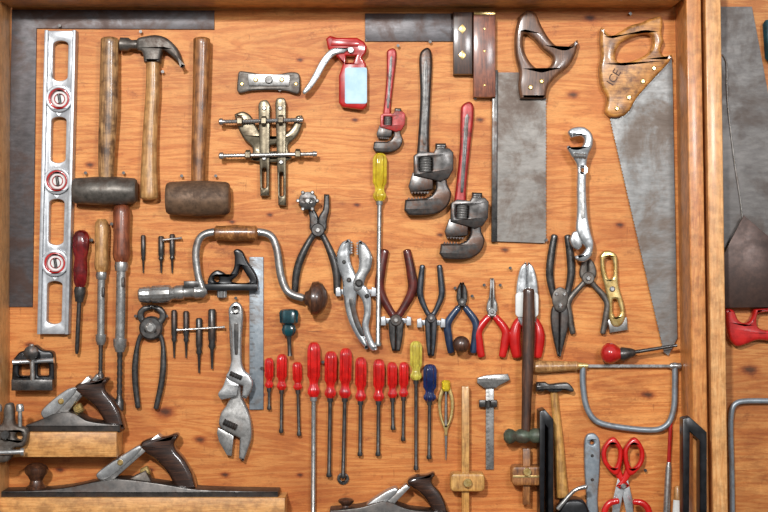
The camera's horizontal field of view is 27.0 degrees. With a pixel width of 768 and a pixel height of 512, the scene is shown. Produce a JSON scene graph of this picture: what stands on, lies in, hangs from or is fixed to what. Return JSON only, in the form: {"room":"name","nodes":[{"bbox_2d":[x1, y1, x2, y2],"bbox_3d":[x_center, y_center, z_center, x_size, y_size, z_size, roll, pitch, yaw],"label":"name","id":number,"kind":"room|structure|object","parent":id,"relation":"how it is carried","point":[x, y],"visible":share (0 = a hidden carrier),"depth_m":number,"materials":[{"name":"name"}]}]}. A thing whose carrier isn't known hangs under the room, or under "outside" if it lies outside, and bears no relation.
{"room":"workshop","nodes":[
{"label":"workshop","id":0,"kind":"room"},
{"bbox_2d":[9,0,767,511],"bbox_3d":[0.052,0.008,3.210,1.800,1.200,0.020,0,0,0],"label":"board","id":1,"kind":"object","parent":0,"point":[254,40],"depth_m":3.20,"materials":[{"name":"orange wood"}]},
{"bbox_2d":[0,1,10,497],"bbox_3d":[-0.817,0.003,3.140,0.142,1.210,0.120,0,0,0],"label":"trim","id":2,"kind":"structure","parent":1,"relation":"attached to","point":[5,11],"depth_m":3.15,"materials":[{"name":"brown wood"}]},
{"bbox_2d":[11,344,56,390],"bbox_3d":[-0.696,0.221,3.170,0.086,0.093,0.057,0,0,0],"label":"plane","id":3,"kind":"object","parent":1,"relation":"attached to","point":[33,355],"visible":1,"depth_m":3.16,"materials":[{"name":"black metal"}]},
{"bbox_2d":[13,431,122,456],"bbox_3d":[-0.648,0.368,3.162,0.252,0.049,0.076,0,0,0],"label":"shelf ledge","id":4,"kind":"object","parent":1,"relation":"attached to","point":[40,444],"visible":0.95,"depth_m":3.12,"materials":[{"name":"brown wood"}]},
{"bbox_2d":[0,402,29,462],"bbox_3d":[-0.730,0.343,3.104,0.078,0.116,0.036,0,0,0],"label":"plane","id":5,"kind":"object","parent":4,"relation":"on","point":[9,429],"visible":1,"depth_m":3.10,"materials":[{"name":"metal"}]},
{"bbox_2d":[26,374,125,431],"bbox_3d":[-0.607,0.289,3.164,0.191,0.113,0.060,0,0,0],"label":"plane","id":6,"kind":"object","parent":4,"relation":"on","point":[61,414],"visible":0.99,"depth_m":3.15,"materials":[{"name":"metal"}]},
{"bbox_2d":[71,36,137,204],"bbox_3d":[-0.553,-0.268,3.170,0.125,0.335,0.058,0,0,0],"label":"hammer","id":7,"kind":"object","parent":1,"relation":"hanging from","point":[105,189],"visible":1,"depth_m":3.16,"materials":[{"name":"brown wood"}]},
{"bbox_2d":[9,9,213,306],"bbox_3d":[-0.546,-0.195,3.197,0.415,0.594,0.004,0,0,0],"label":"framing square","id":8,"kind":"object","parent":1,"relation":"attached to","point":[25,24],"visible":1,"depth_m":3.19,"materials":[{"name":"metal"}]},
{"bbox_2d":[0,492,286,511],"bbox_3d":[-0.484,0.504,3.162,0.581,0.064,0.076,0,0,0],"label":"shelf ledge","id":9,"kind":"object","parent":1,"relation":"attached to","point":[7,504],"visible":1,"depth_m":3.12,"materials":[{"name":"brown wood"}]},
{"bbox_2d":[1,432,279,496],"bbox_3d":[-0.480,0.412,3.164,0.546,0.126,0.060,0,0,0],"label":"plane","id":10,"kind":"object","parent":9,"relation":"on","point":[162,448],"visible":1,"depth_m":3.15,"materials":[{"name":"metal"}]},
{"bbox_2d":[141,235,145,272],"bbox_3d":[-0.480,-0.004,3.194,0.010,0.076,0.010,0,0,0],"label":"punch","id":11,"kind":"object","parent":1,"relation":"attached to","point":[143,237],"visible":1,"depth_m":3.19,"materials":[{"name":"metal"}]},
{"bbox_2d":[158,236,163,272],"bbox_3d":[-0.445,-0.003,3.192,0.012,0.074,0.012,0,0,0],"label":"punch","id":12,"kind":"object","parent":1,"relation":"attached to","point":[160,238],"visible":1,"depth_m":3.19,"materials":[{"name":"metal"}]},
{"bbox_2d":[163,234,181,272],"bbox_3d":[-0.422,-0.005,3.191,0.039,0.078,0.015,0,0,0],"label":"punch","id":13,"kind":"object","parent":1,"relation":"attached to","point":[171,238],"visible":1,"depth_m":3.19,"materials":[{"name":"metal"}]},
{"bbox_2d":[171,310,176,357],"bbox_3d":[-0.419,0.155,3.192,0.012,0.096,0.012,0,0,0],"label":"punch","id":14,"kind":"object","parent":1,"relation":"attached to","point":[173,312],"visible":1,"depth_m":3.19,"materials":[{"name":"metal"}]},
{"bbox_2d":[183,311,188,357],"bbox_3d":[-0.395,0.157,3.192,0.012,0.094,0.012,0,0,0],"label":"punch","id":15,"kind":"object","parent":1,"relation":"attached to","point":[185,313],"visible":1,"depth_m":3.19,"materials":[{"name":"metal"}]},
{"bbox_2d":[165,37,230,215],"bbox_3d":[-0.368,-0.257,3.168,0.125,0.356,0.061,0,0,0],"label":"mallet","id":16,"kind":"object","parent":1,"relation":"hanging from","point":[197,196],"visible":1,"depth_m":3.16,"materials":[{"name":"brown wood"}]},
{"bbox_2d":[176,318,224,372],"bbox_3d":[-0.365,0.178,3.190,0.096,0.110,0.017,0,0,0],"label":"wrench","id":17,"kind":"object","parent":1,"relation":"attached to","point":[199,328],"visible":1,"depth_m":3.19,"materials":[{"name":"metal"}]},
{"bbox_2d":[208,309,215,368],"bbox_3d":[-0.343,0.166,3.190,0.016,0.120,0.016,0,0,0],"label":"punch","id":18,"kind":"object","parent":1,"relation":"attached to","point":[211,312],"visible":1,"depth_m":3.19,"materials":[{"name":"metal"}]},
{"bbox_2d":[138,225,327,315],"bbox_3d":[-0.299,0.029,3.165,0.377,0.181,0.070,0,0,0],"label":"brace","id":19,"kind":"object","parent":1,"relation":"attached to","point":[315,298],"visible":1,"depth_m":3.16,"materials":[{"name":"metal"}]},
{"bbox_2d":[204,249,263,409],"bbox_3d":[-0.298,0.146,3.183,0.115,0.320,0.030,0,0,0],"label":"combination square","id":20,"kind":"object","parent":1,"relation":"attached to","point":[254,269],"visible":1,"depth_m":3.19,"materials":[{"name":"grey metal"}]},
{"bbox_2d":[237,71,300,94],"bbox_3d":[-0.230,-0.345,3.187,0.126,0.046,0.025,0,0,0],"label":"knife","id":21,"kind":"object","parent":1,"relation":"attached to","point":[290,82],"visible":1,"depth_m":3.18,"materials":[{"name":"metal"}]},
{"bbox_2d":[277,354,286,432],"bbox_3d":[-0.203,0.274,3.187,0.021,0.157,0.021,0,0,0],"label":"screwdriver","id":22,"kind":"object","parent":1,"relation":"hanging from","point":[282,358],"visible":1,"depth_m":3.18,"materials":[{"name":"red plastic"}]},
{"bbox_2d":[279,309,298,355],"bbox_3d":[-0.189,0.152,3.179,0.038,0.094,0.040,0,0,0],"label":"bradawl","id":23,"kind":"object","parent":1,"relation":"attached to","point":[288,317],"visible":1,"depth_m":3.17,"materials":[{"name":"teal paint"}]},
{"bbox_2d":[292,362,301,435],"bbox_3d":[-0.173,0.285,3.188,0.020,0.147,0.019,0,0,0],"label":"screwdriver","id":24,"kind":"object","parent":1,"relation":"hanging from","point":[297,366],"visible":1,"depth_m":3.18,"materials":[{"name":"red plastic"}]},
{"bbox_2d":[292,191,340,293],"bbox_3d":[-0.135,-0.027,3.181,0.098,0.206,0.034,0,0,0],"label":"pliers","id":25,"kind":"object","parent":1,"relation":"hanging from","point":[307,200],"visible":1,"depth_m":3.18,"materials":[{"name":"metal"}]},
{"bbox_2d":[303,36,366,110],"bbox_3d":[-0.098,-0.364,3.181,0.127,0.147,0.036,0,0,0],"label":"gun","id":26,"kind":"object","parent":1,"relation":"hanging from","point":[352,76],"visible":1,"depth_m":3.17,"materials":[{"name":"red paint"}]},
{"bbox_2d":[0,0,679,7],"bbox_3d":[-0.085,-0.548,3.140,1.318,0.107,0.120,0,0,0],"label":"trim","id":27,"kind":"structure","parent":1,"relation":"attached to","point":[11,3],"depth_m":3.12,"materials":[{"name":"brown wood"}]},
{"bbox_2d":[337,473,348,484],"bbox_3d":[-0.082,0.445,3.197,0.024,0.024,0.005,0,0,0],"label":"washer","id":28,"kind":"object","parent":1,"relation":"attached to","point":[339,480],"visible":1,"depth_m":3.19,"materials":[{"name":"metal"}]},
{"bbox_2d":[339,348,351,477],"bbox_3d":[-0.076,0.312,3.185,0.025,0.259,0.024,0,0,0],"label":"screwdriver","id":29,"kind":"object","parent":1,"relation":"hanging from","point":[345,366],"visible":1,"depth_m":3.18,"materials":[{"name":"red plastic"}]},
{"bbox_2d":[336,287,375,295],"bbox_3d":[-0.056,0.071,3.186,0.080,0.018,0.028,0,0,0],"label":"clip","id":30,"kind":"object","parent":1,"relation":"attached to","point":[339,291],"visible":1,"depth_m":3.17,"materials":[{"name":"metal"}]},
{"bbox_2d":[337,239,377,350],"bbox_3d":[-0.053,0.078,3.183,0.082,0.223,0.031,0,0,0],"label":"pliers","id":31,"kind":"object","parent":30,"relation":"hanging from","point":[353,283],"visible":1,"depth_m":3.18,"materials":[{"name":"silver metal"}]},
{"bbox_2d":[355,357,366,455],"bbox_3d":[-0.046,0.299,3.186,0.023,0.197,0.023,0,0,0],"label":"screwdriver","id":32,"kind":"object","parent":1,"relation":"hanging from","point":[360,364],"visible":1,"depth_m":3.18,"materials":[{"name":"red plastic"}]},
{"bbox_2d":[373,359,384,455],"bbox_3d":[-0.010,0.301,3.186,0.023,0.193,0.023,0,0,0],"label":"screwdriver","id":33,"kind":"object","parent":1,"relation":"hanging from","point":[378,366],"visible":1,"depth_m":3.18,"materials":[{"name":"red plastic"}]},
{"bbox_2d":[373,153,386,345],"bbox_3d":[-0.008,-0.013,3.183,0.028,0.384,0.028,0,0,0],"label":"screwdriver","id":34,"kind":"object","parent":1,"relation":"hanging from","point":[379,159],"visible":1,"depth_m":3.18,"materials":[{"name":"yellow plastic"}]},
{"bbox_2d":[387,362,396,429],"bbox_3d":[0.016,0.279,3.188,0.020,0.135,0.020,0,0,0],"label":"screwdriver","id":35,"kind":"object","parent":1,"relation":"hanging from","point":[391,367],"visible":1,"depth_m":3.18,"materials":[{"name":"red plastic"}]},
{"bbox_2d":[381,316,410,324],"bbox_3d":[0.024,0.129,3.186,0.060,0.018,0.028,0,0,0],"label":"clip","id":36,"kind":"object","parent":1,"relation":"attached to","point":[384,320],"visible":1,"depth_m":3.17,"materials":[{"name":"plastic"}]},
{"bbox_2d":[375,249,416,350],"bbox_3d":[0.024,0.087,3.186,0.086,0.203,0.024,0,0,0],"label":"pliers","id":37,"kind":"object","parent":36,"relation":"hanging from","point":[395,323],"visible":1,"depth_m":3.18,"materials":[{"name":"metal"}]},
{"bbox_2d":[399,362,408,440],"bbox_3d":[0.040,0.290,3.188,0.019,0.157,0.019,0,0,0],"label":"screwdriver","id":38,"kind":"object","parent":1,"relation":"hanging from","point":[403,367],"visible":1,"depth_m":3.18,"materials":[{"name":"red plastic"}]},
{"bbox_2d":[410,341,421,469],"bbox_3d":[0.064,0.297,3.185,0.024,0.257,0.024,0,0,0],"label":"screwdriver","id":39,"kind":"object","parent":1,"relation":"hanging from","point":[415,346],"visible":1,"depth_m":3.18,"materials":[{"name":"yellow plastic"}]},
{"bbox_2d":[365,12,471,75],"bbox_3d":[0.069,-0.423,3.187,0.213,0.124,0.024,0,0,0],"label":"square","id":40,"kind":"object","parent":1,"relation":"attached to","point":[455,27],"visible":1,"depth_m":3.19,"materials":[{"name":"metal"}]},
{"bbox_2d":[423,364,436,458],"bbox_3d":[0.091,0.309,3.184,0.027,0.189,0.027,0,0,0],"label":"screwdriver","id":41,"kind":"object","parent":1,"relation":"hanging from","point":[429,370],"visible":1,"depth_m":3.18,"materials":[{"name":"blue plastic"}]},
{"bbox_2d":[417,318,444,326],"bbox_3d":[0.094,0.133,3.186,0.056,0.018,0.028,0,0,0],"label":"clip","id":42,"kind":"object","parent":1,"relation":"attached to","point":[420,322],"visible":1,"depth_m":3.17,"materials":[{"name":"plastic"}]},
{"bbox_2d":[417,265,444,355],"bbox_3d":[0.093,0.108,3.186,0.056,0.182,0.024,0,0,0],"label":"pliers","id":43,"kind":"object","parent":42,"relation":"hanging from","point":[430,320],"visible":1,"depth_m":3.18,"materials":[{"name":"metal"}]},
{"bbox_2d":[438,380,453,459],"bbox_3d":[0.123,0.327,3.189,0.032,0.159,0.018,0,0,0],"label":"caliper","id":44,"kind":"object","parent":1,"relation":"hanging from","point":[445,384],"visible":1,"depth_m":3.19,"materials":[{"name":"gold metal"}]},
{"bbox_2d":[453,336,469,352],"bbox_3d":[0.153,0.175,3.174,0.034,0.034,0.051,0,0,0],"label":"handle","id":45,"kind":"object","parent":1,"relation":"attached to","point":[461,344],"visible":1,"depth_m":3.15,"materials":[{"name":"brown wood"}]},
{"bbox_2d":[472,12,494,97],"bbox_3d":[0.198,-0.401,3.186,0.046,0.172,0.027,0,0,0],"label":"square","id":46,"kind":"object","parent":1,"relation":"attached to","point":[483,22],"visible":1,"depth_m":3.17,"materials":[{"name":"wood"}]},
{"bbox_2d":[476,278,509,357],"bbox_3d":[0.215,0.123,3.186,0.074,0.159,0.023,0,0,0],"label":"pliers","id":47,"kind":"object","parent":1,"relation":"hanging from","point":[491,306],"visible":1,"depth_m":3.18,"materials":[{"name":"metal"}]},
{"bbox_2d":[477,374,509,469],"bbox_3d":[0.218,0.331,3.188,0.066,0.191,0.023,0,0,0],"label":"gauge","id":48,"kind":"object","parent":1,"relation":"attached to","point":[491,381],"visible":1,"depth_m":3.19,"materials":[{"name":"metal"}]},
{"bbox_2d":[503,288,538,443],"bbox_3d":[0.272,0.218,3.160,0.071,0.309,0.032,0,0,0],"label":"hammer","id":49,"kind":"object","parent":1,"relation":"hanging from","point":[523,435],"visible":1,"depth_m":3.15,"materials":[{"name":"brown wood"}]},
{"bbox_2d":[509,262,544,358],"bbox_3d":[0.285,0.108,3.184,0.073,0.192,0.029,0,0,0],"label":"pliers","id":50,"kind":"object","parent":1,"relation":"hanging from","point":[526,278],"visible":0.77,"depth_m":3.18,"materials":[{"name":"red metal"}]},
{"bbox_2d":[491,10,577,242],"bbox_3d":[0.300,-0.257,3.184,0.171,0.462,0.029,0,0,0],"label":"saw","id":51,"kind":"object","parent":1,"relation":"attached to","point":[518,164],"visible":1,"depth_m":3.19,"materials":[{"name":"metal"}]},
{"bbox_2d":[537,407,552,511],"bbox_3d":[0.319,0.429,3.170,0.027,0.254,0.060,0,0,0],"label":"handle","id":52,"kind":"object","parent":1,"relation":"attached to","point":[544,420],"visible":1,"depth_m":3.14,"materials":[{"name":"black metal"}]},
{"bbox_2d":[535,381,573,498],"bbox_3d":[0.340,0.367,3.185,0.075,0.233,0.023,0,0,0],"label":"hammer","id":53,"kind":"object","parent":1,"relation":"hanging from","point":[553,388],"visible":0.98,"depth_m":3.18,"materials":[{"name":"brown wood"}]},
{"bbox_2d":[566,127,593,261],"bbox_3d":[0.388,-0.122,3.162,0.054,0.268,0.023,0,0,0],"label":"wrench","id":54,"kind":"object","parent":1,"relation":"hanging from","point":[582,235],"visible":1,"depth_m":3.16,"materials":[{"name":"silver metal"}]},
{"bbox_2d":[567,259,609,333],"bbox_3d":[0.406,0.080,3.186,0.093,0.152,0.024,0,0,0],"label":"pliers","id":55,"kind":"object","parent":1,"relation":"hanging from","point":[587,271],"visible":0.98,"depth_m":3.18,"materials":[{"name":"metal"}]},
{"bbox_2d":[584,433,599,511],"bbox_3d":[0.415,0.444,3.192,0.031,0.182,0.012,0,0,0],"label":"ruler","id":56,"kind":"object","parent":1,"relation":"hanging from","point":[591,451],"visible":1,"depth_m":3.19,"materials":[{"name":"grey metal"}]},
{"bbox_2d":[534,360,680,432],"bbox_3d":[0.444,0.280,3.186,0.295,0.145,0.026,0,0,0],"label":"saw","id":57,"kind":"object","parent":1,"relation":"attached to","point":[540,366],"visible":0.98,"depth_m":3.18,"materials":[{"name":"grey metal"}]},
{"bbox_2d":[599,250,627,332],"bbox_3d":[0.458,0.071,3.188,0.056,0.164,0.022,0,0,0],"label":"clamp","id":58,"kind":"object","parent":1,"relation":"attached to","point":[618,323],"visible":1,"depth_m":3.18,"materials":[{"name":"metal"}]},
{"bbox_2d":[601,498,651,511],"bbox_3d":[0.480,0.503,3.156,0.104,0.050,0.011,0,0,0],"label":"pliers","id":59,"kind":"object","parent":1,"relation":"hanging from","point":[614,501],"visible":1,"depth_m":3.15,"materials":[{"name":"red plastic"}]},
{"bbox_2d":[598,16,676,355],"bbox_3d":[0.506,-0.139,3.184,0.157,0.675,0.030,0,0,0],"label":"saw","id":60,"kind":"object","parent":1,"relation":"hanging from","point":[638,93],"visible":1,"depth_m":3.19,"materials":[{"name":"metal"}]},
{"bbox_2d":[600,343,676,363],"bbox_3d":[0.504,0.192,3.164,0.152,0.042,0.042,0,0,0],"label":"awl","id":61,"kind":"object","parent":1,"relation":"hanging from","point":[610,353],"visible":1,"depth_m":3.15,"materials":[{"name":"red paint"}]},
{"bbox_2d":[663,423,672,511],"bbox_3d":[0.565,0.431,3.190,0.021,0.210,0.014,0,0,0],"label":"screwdriver","id":62,"kind":"object","parent":1,"relation":"hanging from","point":[668,469],"visible":1,"depth_m":3.19,"materials":[{"name":"red paint"}]},
{"bbox_2d":[673,485,679,511],"bbox_3d":[0.585,0.496,3.187,0.024,0.078,0.017,0,0,0],"label":"brush","id":63,"kind":"object","parent":1,"relation":"hanging from","point":[676,502],"visible":0.79,"depth_m":3.18,"materials":[{"name":"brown wood"}]},
{"bbox_2d":[675,0,708,511],"bbox_3d":[0.604,-0.002,3.142,0.048,1.214,0.116,0,0,0],"label":"trim","id":64,"kind":"structure","parent":1,"relation":"attached to","point":[687,12],"depth_m":3.08,"materials":[{"name":"orange wood"}]},
{"bbox_2d":[680,415,706,511],"bbox_3d":[0.593,0.424,3.066,0.046,0.234,0.036,0,0,0],"label":"handle","id":65,"kind":"object","parent":1,"relation":"attached to","point":[688,426],"visible":1,"depth_m":3.05,"materials":[{"name":"black metal"}]},
{"bbox_2d":[701,0,727,511],"bbox_3d":[0.644,-0.002,3.150,0.048,1.221,0.100,0,0,0],"label":"trim","id":66,"kind":"structure","parent":1,"relation":"attached to","point":[710,9],"depth_m":3.10,"materials":[{"name":"brown wood"}]},
{"bbox_2d":[722,54,742,216],"bbox_3d":[0.695,-0.239,3.191,0.043,0.329,0.005,0,0,0],"label":"wire","id":67,"kind":"object","parent":1,"relation":"hanging from","point":[722,54],"visible":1,"depth_m":3.19,"materials":[{"name":"metal"}]},
{"bbox_2d":[721,7,767,251],"bbox_3d":[0.779,-0.175,3.191,0.217,0.645,0.015,0,0,0],"label":"saw","id":68,"kind":"object","parent":1,"relation":"hanging from","point":[747,86],"visible":0.71,"depth_m":3.19,"materials":[{"name":"grey metal"}]},
{"bbox_2d":[724,215,767,307],"bbox_3d":[0.745,0.009,3.162,0.152,0.187,0.016,0,0,0],"label":"trowel","id":69,"kind":"object","parent":1,"relation":"attached to","point":[746,253],"visible":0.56,"depth_m":3.17,"materials":[{"name":"metal"}]},
{"bbox_2d":[725,307,767,345],"bbox_3d":[0.733,0.140,3.185,0.110,0.078,0.027,0,0,0],"label":"handle","id":70,"kind":"object","parent":1,"relation":"attached to","point":[738,333],"visible":0.98,"depth_m":3.17,"materials":[{"name":"red paint"}]},
{"bbox_2d":[728,398,767,511],"bbox_3d":[0.758,0.425,3.188,0.146,0.285,0.011,0,0,0],"label":"saw","id":71,"kind":"object","parent":1,"relation":"attached to","point":[735,403],"visible":1,"depth_m":3.18,"materials":[{"name":"grey metal"}]},
{"bbox_2d":[762,20,767,61],"bbox_3d":[0.767,-0.428,3.184,0.029,0.084,0.023,0,0,0],"label":"handle","id":72,"kind":"object","parent":1,"relation":"attached to","point":[765,24],"visible":1,"depth_m":3.18,"materials":[{"name":"teal paint"}]},
{"bbox_3d":[0.115,0.543,3.162,0.458,0.044,0.076,0,0,0],"label":"shelf ledge","id":73,"kind":"object","parent":1,"relation":"attached to","visible":0},
{"bbox_2d":[330,471,447,511],"bbox_3d":[0.010,0.476,3.164,0.233,0.098,0.060,0,0,0],"label":"plane","id":74,"kind":"object","parent":73,"relation":"on","point":[386,500],"visible":1,"depth_m":3.15,"materials":[{"name":"metal"}]},
{"bbox_2d":[450,386,484,511],"bbox_3d":[0.165,0.392,3.174,0.068,0.266,0.051,0,0,0],"label":"gauge","id":75,"kind":"object","parent":73,"relation":"on","point":[464,480],"visible":1,"depth_m":3.17,"materials":[{"name":"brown wood"}]},
{"bbox_2d":[510,448,538,504],"bbox_3d":[0.282,0.437,3.174,0.060,0.111,0.051,0,0,0],"label":"gauge","id":76,"kind":"object","parent":73,"relation":"on","point":[525,474],"visible":0.99,"depth_m":3.16,"materials":[{"name":"brown wood"}]},
{"bbox_2d":[556,484,588,511],"bbox_3d":[0.373,0.486,3.164,0.072,0.076,0.059,0,0,0],"label":"plane","id":77,"kind":"object","parent":73,"relation":"on","point":[570,503],"visible":1,"depth_m":3.14,"materials":[{"name":"black metal"}]},
{"bbox_3d":[0.323,-0.032,3.193,0.006,0.006,0.014,0,0,0],"label":"nail","id":78,"kind":"object","parent":1,"relation":"attached to","visible":0},
{"bbox_2d":[546,234,574,356],"bbox_3d":[0.351,0.079,3.185,0.059,0.244,0.026,0,0,0],"label":"tin snips","id":79,"kind":"object","parent":78,"relation":"hanging from","point":[559,314],"visible":1,"depth_m":3.18,"materials":[{"name":"metal"}]},
{"bbox_3d":[0.092,-0.427,3.193,0.006,0.006,0.014,0,0,0],"label":"nail","id":80,"kind":"object","parent":1,"relation":"attached to","visible":0},
{"bbox_2d":[404,48,452,215],"bbox_3d":[0.089,-0.248,3.181,0.097,0.335,0.037,0,0,0],"label":"wrench","id":81,"kind":"object","parent":80,"relation":"hanging from","point":[422,178],"visible":1,"depth_m":3.17,"materials":[{"name":"metal"}]},
{"bbox_3d":[-0.295,0.084,3.193,0.006,0.006,0.014,0,0,0],"label":"nail","id":82,"kind":"object","parent":1,"relation":"attached to","visible":0},
{"bbox_2d":[217,307,252,460],"bbox_3d":[-0.297,0.254,3.183,0.070,0.309,0.030,0,0,0],"label":"wrench","id":83,"kind":"object","parent":82,"relation":"hanging from","point":[235,419],"visible":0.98,"depth_m":3.18,"materials":[{"name":"metal"}]},
{"bbox_2d":[218,302,252,399],"bbox_3d":[-0.294,0.188,3.164,0.069,0.194,0.020,0,0,0],"label":"wrench","id":84,"kind":"object","parent":82,"relation":"hanging from","point":[236,376],"visible":1,"depth_m":3.16,"materials":[{"name":"metal"}]},
{"bbox_3d":[-0.433,0.120,3.193,0.006,0.006,0.014,0,0,0],"label":"nail","id":85,"kind":"object","parent":1,"relation":"attached to","visible":0},
{"bbox_2d":[132,305,166,409],"bbox_3d":[-0.468,0.202,3.186,0.070,0.209,0.028,0,0,0],"label":"pincers","id":86,"kind":"object","parent":85,"relation":"hanging from","point":[150,327],"visible":1,"depth_m":3.18,"materials":[{"name":"metal"}]},
{"bbox_3d":[0.028,-0.419,3.193,0.006,0.006,0.014,0,0,0],"label":"nail","id":87,"kind":"object","parent":1,"relation":"attached to","visible":0},
{"bbox_2d":[373,48,404,152],"bbox_3d":[0.011,-0.310,3.188,0.064,0.209,0.023,0,0,0],"label":"wrench","id":88,"kind":"object","parent":87,"relation":"hanging from","point":[385,129],"visible":1,"depth_m":3.18,"materials":[{"name":"red paint"}]},
{"bbox_3d":[0.182,-0.315,3.193,0.006,0.006,0.014,0,0,0],"label":"nail","id":89,"kind":"object","parent":1,"relation":"attached to","visible":0},
{"bbox_2d":[439,102,488,259],"bbox_3d":[0.159,-0.150,3.182,0.097,0.315,0.034,0,0,0],"label":"wrench","id":90,"kind":"object","parent":89,"relation":"hanging from","point":[458,224],"visible":1,"depth_m":3.17,"materials":[{"name":"red paint"}]},
{"bbox_3d":[0.521,0.427,3.193,0.006,0.006,0.014,0,0,0],"label":"nail","id":91,"kind":"object","parent":1,"relation":"attached to","visible":0},
{"bbox_2d":[601,437,644,511],"bbox_3d":[0.475,0.462,3.181,0.085,0.204,0.022,0,0,0],"label":"scissors","id":92,"kind":"object","parent":91,"relation":"hanging from","point":[622,489],"visible":1,"depth_m":3.18,"materials":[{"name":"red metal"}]},
{"bbox_3d":[-0.583,-0.032,3.193,0.006,0.006,0.014,0,0,0],"label":"nail","id":93,"kind":"object","parent":1,"relation":"attached to","visible":0},
{"bbox_2d":[72,230,89,353],"bbox_3d":[-0.602,0.072,3.182,0.034,0.247,0.034,0,0,0],"label":"screwdriver","id":94,"kind":"object","parent":93,"relation":"hanging from","point":[81,238],"visible":1,"depth_m":3.17,"materials":[{"name":"red paint"}]},
{"bbox_3d":[-0.243,0.223,3.193,0.006,0.006,0.014,0,0,0],"label":"nail","id":95,"kind":"object","parent":1,"relation":"attached to","visible":0},
{"bbox_2d":[265,358,273,409],"bbox_3d":[-0.229,0.255,3.189,0.018,0.104,0.018,0,0,0],"label":"screwdriver","id":96,"kind":"object","parent":95,"relation":"hanging from","point":[269,363],"visible":1,"depth_m":3.18,"materials":[{"name":"red plastic"}]},
{"bbox_3d":[-0.122,0.211,3.193,0.006,0.006,0.014,0,0,0],"label":"nail","id":97,"kind":"object","parent":1,"relation":"attached to","visible":0},
{"bbox_2d":[307,342,320,511],"bbox_3d":[-0.140,0.348,3.184,0.026,0.354,0.026,0,0,0],"label":"screwdriver","id":98,"kind":"object","parent":97,"relation":"hanging from","point":[313,352],"visible":1,"depth_m":3.18,"materials":[{"name":"red plastic"}]},
{"bbox_2d":[324,351,336,476],"bbox_3d":[-0.106,0.314,3.185,0.025,0.251,0.024,0,0,0],"label":"screwdriver","id":99,"kind":"object","parent":97,"relation":"hanging from","point":[330,377],"visible":1,"depth_m":3.18,"materials":[{"name":"red plastic"}]},
{"bbox_3d":[-0.646,-0.459,3.193,0.006,0.006,0.014,0,0,0],"label":"nail","id":100,"kind":"object","parent":1,"relation":"attached to","visible":0},
{"bbox_2d":[37,30,77,333],"bbox_3d":[-0.649,-0.146,3.185,0.077,0.603,0.029,0,0,0],"label":"spirit level","id":101,"kind":"object","parent":100,"relation":"hanging from","point":[59,97],"visible":1,"depth_m":3.18,"materials":[{"name":"metal"}]},
{"bbox_3d":[-0.485,-0.447,3.193,0.006,0.006,0.014,0,0,0],"label":"nail","id":102,"kind":"object","parent":1,"relation":"attached to","visible":0},
{"bbox_2d":[119,35,184,199],"bbox_3d":[-0.459,-0.274,3.176,0.132,0.327,0.028,0,0,0],"label":"hammer","id":103,"kind":"object","parent":102,"relation":"hanging from","point":[152,47],"visible":1,"depth_m":3.17,"materials":[{"name":"brown wood"}]},
{"bbox_3d":[-0.207,-0.331,3.193,0.006,0.006,0.014,0,0,0],"label":"nail","id":104,"kind":"object","parent":1,"relation":"attached to","visible":0},
{"bbox_2d":[219,98,316,205],"bbox_3d":[-0.230,-0.207,3.180,0.194,0.216,0.039,0,0,0],"label":"clamp","id":105,"kind":"object","parent":104,"relation":"hanging from","point":[261,140],"visible":1,"depth_m":3.18,"materials":[{"name":"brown metal"}]},
{"bbox_3d":[0.142,0.064,3.193,0.006,0.006,0.014,0,0,0],"label":"nail","id":106,"kind":"object","parent":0,"visible":0},
{"bbox_2d":[443,282,479,353],"bbox_3d":[0.155,0.123,3.186,0.074,0.143,0.023,0,0,0],"label":"pliers","id":107,"kind":"object","parent":106,"relation":"hanging from","point":[461,295],"visible":1,"depth_m":3.18,"materials":[{"name":"metal"}]},
{"bbox_3d":[-0.543,-0.064,3.193,0.006,0.006,0.014,0,0,0],"label":"nail","id":108,"kind":"object","parent":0,"visible":0},
{"bbox_2d":[94,219,108,378],"bbox_3d":[-0.561,0.088,3.178,0.029,0.324,0.029,0,0,0],"label":"screwdriver","id":109,"kind":"object","parent":108,"relation":"hanging from","point":[101,262],"visible":0.99,"depth_m":3.17,"materials":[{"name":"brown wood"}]},
{"bbox_2d":[113,204,130,411],"bbox_3d":[-0.521,0.104,3.178,0.036,0.416,0.036,0,0,0],"label":"screwdriver","id":110,"kind":"object","parent":108,"relation":"hanging from","point":[121,213],"visible":0.99,"depth_m":3.17,"materials":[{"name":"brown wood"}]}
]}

